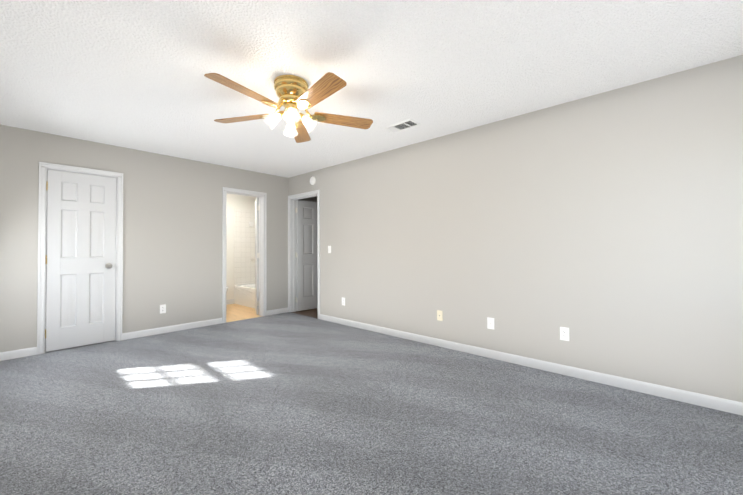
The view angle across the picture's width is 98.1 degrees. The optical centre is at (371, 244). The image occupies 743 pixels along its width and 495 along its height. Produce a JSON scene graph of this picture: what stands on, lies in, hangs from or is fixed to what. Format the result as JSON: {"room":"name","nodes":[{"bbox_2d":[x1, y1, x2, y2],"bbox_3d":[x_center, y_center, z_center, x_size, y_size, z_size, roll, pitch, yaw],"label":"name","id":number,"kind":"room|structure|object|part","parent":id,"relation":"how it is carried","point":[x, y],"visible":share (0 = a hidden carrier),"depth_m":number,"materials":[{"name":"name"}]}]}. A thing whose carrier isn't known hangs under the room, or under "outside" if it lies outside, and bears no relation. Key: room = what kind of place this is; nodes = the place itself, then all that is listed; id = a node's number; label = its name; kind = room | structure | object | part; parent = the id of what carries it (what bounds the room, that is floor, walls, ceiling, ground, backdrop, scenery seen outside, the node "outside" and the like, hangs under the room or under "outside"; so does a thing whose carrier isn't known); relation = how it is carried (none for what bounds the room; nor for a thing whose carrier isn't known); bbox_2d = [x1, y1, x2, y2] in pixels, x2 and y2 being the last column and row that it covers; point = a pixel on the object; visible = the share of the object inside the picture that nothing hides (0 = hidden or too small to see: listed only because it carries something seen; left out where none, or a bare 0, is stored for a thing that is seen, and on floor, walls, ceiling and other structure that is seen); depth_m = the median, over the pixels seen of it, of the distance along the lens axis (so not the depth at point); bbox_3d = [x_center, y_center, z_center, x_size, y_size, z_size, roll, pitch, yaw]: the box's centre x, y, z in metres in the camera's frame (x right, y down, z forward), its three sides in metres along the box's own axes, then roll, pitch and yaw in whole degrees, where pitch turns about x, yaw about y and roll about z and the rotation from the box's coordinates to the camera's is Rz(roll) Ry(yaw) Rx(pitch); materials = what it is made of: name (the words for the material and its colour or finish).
{"room":"empty bedroom","nodes":[
{"label":"empty bedroom","id":0,"kind":"room"},
{"bbox_2d":[0,125,316,351],"bbox_3d":[-2.411,0.022,4.970,0.120,2.500,5.500,-1,-1,42],"label":"wall","id":1,"kind":"structure","parent":0,"point":[172,232],"depth_m":4.29,"materials":[{"name":"grey paint"}]},
{"bbox_2d":[0,347,36,360],"bbox_3d":[-3.877,1.151,3.249,0.013,0.085,0.700,-1,-1,42],"label":"baseboard","id":2,"kind":"structure","parent":1,"relation":"attached to","point":[7,355],"depth_m":3.40,"materials":[{"name":"white wood"}]},
{"bbox_2d":[37,162,122,354],"bbox_3d":[-3.443,0.147,3.842,0.156,2.107,0.745,-1,-1,42],"label":"trim","id":3,"kind":"structure","parent":1,"relation":"attached to","point":[42,234],"depth_m":3.59,"materials":[{"name":"white wood"}]},
{"bbox_2d":[45,169,115,351],"bbox_3d":[-3.390,0.174,3.787,0.105,2.026,0.619,-1,-1,42],"label":"closet door","id":4,"kind":"structure","parent":1,"relation":"in","point":[81,264],"depth_m":3.78,"materials":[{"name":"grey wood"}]},
{"bbox_2d":[160,304,165,313],"bbox_3d":[-2.840,0.876,4.391,0.008,0.117,0.072,-1,-1,42],"label":"outlet","id":5,"kind":"object","parent":1,"relation":"attached to","point":[162,308],"visible":1,"depth_m":4.39,"materials":[{"name":"white plastic"}]},
{"bbox_2d":[122,318,222,339],"bbox_3d":[-2.718,1.164,4.514,0.013,0.085,1.240,-1,-1,42],"label":"baseboard","id":6,"kind":"structure","parent":1,"relation":"attached to","point":[142,333],"depth_m":4.44,"materials":[{"name":"white wood"}]},
{"bbox_2d":[222,187,266,322],"bbox_3d":[-2.103,0.162,5.304,0.156,2.107,0.740,-1,-1,42],"label":"trim","id":7,"kind":"structure","parent":1,"relation":"attached to","point":[262,196],"depth_m":5.49,"materials":[{"name":"white wood"}]},
{"bbox_2d":[251,197,259,314],"bbox_3d":[-2.050,0.198,5.843,0.602,2.026,0.326,-1,-1,42],"label":"bathroom door","id":8,"kind":"structure","parent":1,"relation":"in","point":[257,253],"depth_m":5.58,"materials":[{"name":"grey wood"}]},
{"bbox_2d":[267,307,287,315],"bbox_3d":[-1.654,1.176,5.676,0.013,0.085,0.432,-1,-1,42],"label":"baseboard","id":9,"kind":"structure","parent":1,"relation":"attached to","point":[283,310],"depth_m":5.67,"materials":[{"name":"white wood"}]},
{"bbox_2d":[226,193,256,304],"bbox_3d":[-3.328,0.047,6.427,0.120,2.500,2.910,-1,-1,42],"label":"wall","id":10,"kind":"structure","parent":0,"point":[235,201],"depth_m":6.77,"materials":[{"name":"white paint"}]},
{"bbox_2d":[226,299,233,304],"bbox_3d":[-3.575,1.182,6.038,0.012,0.100,2.020,-1,-1,42],"label":"baseboard","id":11,"kind":"structure","parent":10,"relation":"attached to","point":[229,301],"depth_m":6.72,"materials":[{"name":"white"}]},
{"bbox_2d":[226,304,261,321],"bbox_3d":[-2.712,1.256,5.768,1.648,0.058,2.790,-1,-1,42],"label":"floor","id":12,"kind":"structure","parent":0,"point":[235,312],"depth_m":5.74,"materials":[{"name":"beige tile"}]},
{"bbox_2d":[234,284,254,307],"bbox_3d":[-2.071,1.041,6.552,1.530,0.385,0.764,-1,-1,42],"label":"bathtub","id":13,"kind":"object","parent":12,"relation":"on","point":[244,294],"visible":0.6,"depth_m":6.52,"materials":[{"name":"white ceramic"}]},
{"bbox_2d":[291,308,317,318],"bbox_3d":[-0.012,1.240,5.412,2.790,0.056,1.348,-1,-1,42],"label":"floor","id":14,"kind":"structure","parent":0,"point":[313,313],"depth_m":5.81,"materials":[{"name":"brown wood"}]},
{"bbox_2d":[0,312,742,494],"bbox_3d":[-0.885,1.202,2.638,6.670,0.060,3.900,-1,-1,42],"label":"floor carpet","id":15,"kind":"object","parent":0,"point":[288,403],"visible":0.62,"depth_m":2.08,"materials":[{"name":"grey carpet"}]},
{"bbox_2d":[0,0,742,177],"bbox_3d":[-0.787,-1.296,3.496,7.900,0.080,5.540,-1,-1,42],"label":"ceiling","id":16,"kind":"structure","parent":0,"point":[126,73],"depth_m":2.26,"materials":[{"name":"white paint"}]},
{"bbox_2d":[204,72,372,142],"bbox_3d":[-0.626,-1.082,2.502,1.292,0.379,1.299,-1,-1,42],"label":"fan","id":17,"kind":"object","parent":16,"relation":"hanging from","point":[294,93],"visible":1,"depth_m":2.45,"materials":[{"name":"brown wood"}]},
{"label":"blade","id":18,"kind":"part","parent":17,"relation":"part of","materials":[{"name":"brown wood"}]},
{"bbox_3d":[-1.042,-1.032,2.643,0.500,0.006,0.148,0,11,14],"label":"blade","id":19,"kind":"part","parent":17,"relation":"part of","materials":[{"name":"brown wood"}]},
{"bbox_3d":[-0.755,-0.977,2.501,0.116,0.124,0.124,-39,9,-13],"label":"lamp shade","id":20,"kind":"part","parent":17,"relation":"part of","materials":[{"name":"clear glass"}]},
{"bbox_3d":[-0.747,-0.983,2.503,0.086,0.058,0.058,-39,9,-13],"label":"bulb","id":21,"kind":"part","parent":17,"relation":"part of","materials":[{"name":"white glass"}]},
{"bbox_3d":[-0.701,-1.015,2.517,0.067,0.058,0.058,0,-1,-16],"label":"arm","id":22,"kind":"part","parent":17,"relation":"part of"},
{"bbox_3d":[-0.663,-0.982,2.652,0.058,0.058,0.086,0,-39,-16],"label":"bulb","id":23,"kind":"part","parent":17,"relation":"part of","materials":[{"name":"white glass"}]},
{"bbox_3d":[-0.665,-0.975,2.660,0.124,0.124,0.116,0,-39,-16],"label":"lamp shade","id":24,"kind":"part","parent":17,"relation":"part of","materials":[{"name":"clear glass"}]},
{"bbox_3d":[-0.596,-0.979,2.411,0.124,0.124,0.116,0,37,-16],"label":"lamp shade","id":25,"kind":"part","parent":17,"relation":"part of","materials":[{"name":"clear glass"}]},
{"bbox_3d":[-0.599,-0.985,2.420,0.058,0.058,0.086,0,37,-16],"label":"bulb","id":26,"kind":"part","parent":17,"relation":"part of","materials":[{"name":"white glass"}]},
{"bbox_3d":[-0.657,-1.030,2.961,0.148,0.006,0.500,-12,0,-4],"label":"blade","id":27,"kind":"part","parent":17,"relation":"part of","materials":[{"name":"brown wood"}]},
{"bbox_3d":[-0.515,-0.984,2.568,0.086,0.058,0.058,39,-10,-12],"label":"bulb","id":28,"kind":"part","parent":17,"relation":"part of","materials":[{"name":"white glass"}]},
{"bbox_3d":[-0.506,-0.977,2.570,0.116,0.124,0.124,39,-10,-12],"label":"lamp shade","id":29,"kind":"part","parent":17,"relation":"part of","materials":[{"name":"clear glass"}]},
{"bbox_3d":[-0.361,-1.042,2.209,0.148,0.006,0.500,16,-11,-38],"label":"blade","id":30,"kind":"part","parent":17,"relation":"part of","materials":[{"name":"brown wood"}]},
{"bbox_3d":[-0.236,-1.035,2.692,0.500,0.006,0.148,0,-13,-22],"label":"blade","id":31,"kind":"part","parent":17,"relation":"part of","materials":[{"name":"brown wood"}]},
{"bbox_2d":[384,119,420,132],"bbox_3d":[0.324,-1.247,3.427,0.360,0.030,0.190,-1,-1,42],"label":"ceiling vent","id":32,"kind":"object","parent":16,"relation":"in","point":[402,125],"visible":1,"depth_m":3.41,"materials":[{"name":"white metal"}]},
{"bbox_2d":[289,55,742,402],"bbox_3d":[0.773,-0.008,3.857,6.080,2.500,0.120,-1,-1,42],"label":"wall","id":33,"kind":"structure","parent":0,"point":[606,228],"depth_m":2.85,"materials":[{"name":"grey paint"}]},
{"bbox_2d":[288,190,319,318],"bbox_3d":[-1.129,0.162,5.598,0.910,2.107,0.156,-1,-1,42],"label":"trim","id":34,"kind":"structure","parent":33,"relation":"attached to","point":[292,251],"depth_m":5.83,"materials":[{"name":"white wood"}]},
{"bbox_2d":[295,200,317,310],"bbox_3d":[-1.062,0.198,6.117,0.190,2.026,0.808,-1,-1,42],"label":"entry door","id":35,"kind":"structure","parent":33,"relation":"in","point":[306,298],"depth_m":6.01,"materials":[{"name":"grey painted wood"}]},
{"bbox_3d":[-1.074,0.190,6.104,0.190,1.743,0.772,-1,-1,42],"label":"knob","id":36,"kind":"part","parent":35,"relation":"part of","materials":[{"name":"white wood"}]},
{"bbox_2d":[310,176,315,184],"bbox_3d":[-0.986,-1.069,5.377,0.142,0.142,0.031,-1,-1,42],"label":"smoke detector","id":37,"kind":"object","parent":33,"relation":"attached to","point":[312,180],"visible":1,"depth_m":5.35,"materials":[{"name":"white plastic"}]},
{"bbox_2d":[437,310,442,320],"bbox_3d":[0.792,0.824,3.744,0.072,0.117,0.008,-1,-1,42],"label":"phone jack","id":38,"kind":"object","parent":33,"relation":"attached to","point":[439,315],"visible":1,"depth_m":3.74,"materials":[{"name":"beige plastic"}]},
{"bbox_2d":[487,317,493,329],"bbox_3d":[1.232,0.816,3.336,0.072,0.117,0.017,-1,-1,42],"label":"cable jack","id":39,"kind":"object","parent":33,"relation":"attached to","point":[490,323],"visible":1,"depth_m":3.34,"materials":[{"name":"white plastic"}]},
{"bbox_2d":[320,314,742,415],"bbox_3d":[1.026,1.134,3.524,5.045,0.085,0.013,-1,-1,42],"label":"baseboard","id":40,"kind":"structure","parent":33,"relation":"attached to","point":[718,403],"depth_m":2.83,"materials":[{"name":"white wood"}]},
{"bbox_2d":[560,327,568,340],"bbox_3d":[1.729,0.799,2.886,0.072,0.117,0.008,-1,-1,42],"label":"electrical outlet","id":41,"kind":"object","parent":33,"relation":"attached to","point":[564,333],"visible":1,"depth_m":2.88,"materials":[{"name":"white plastic"}]},
{"bbox_3d":[-1.774,0.047,6.895,1.540,2.500,0.120,-1,-1,42],"label":"wall","id":42,"kind":"structure","parent":0,"visible":0},
{"bbox_2d":[234,209,254,284],"bbox_3d":[-2.071,0.040,6.570,1.540,1.613,0.760,-1,-1,42],"label":"wall tile","id":43,"kind":"structure","parent":42,"relation":"attached to","point":[244,251],"depth_m":6.96,"materials":[{"name":"white tile"}]}
]}

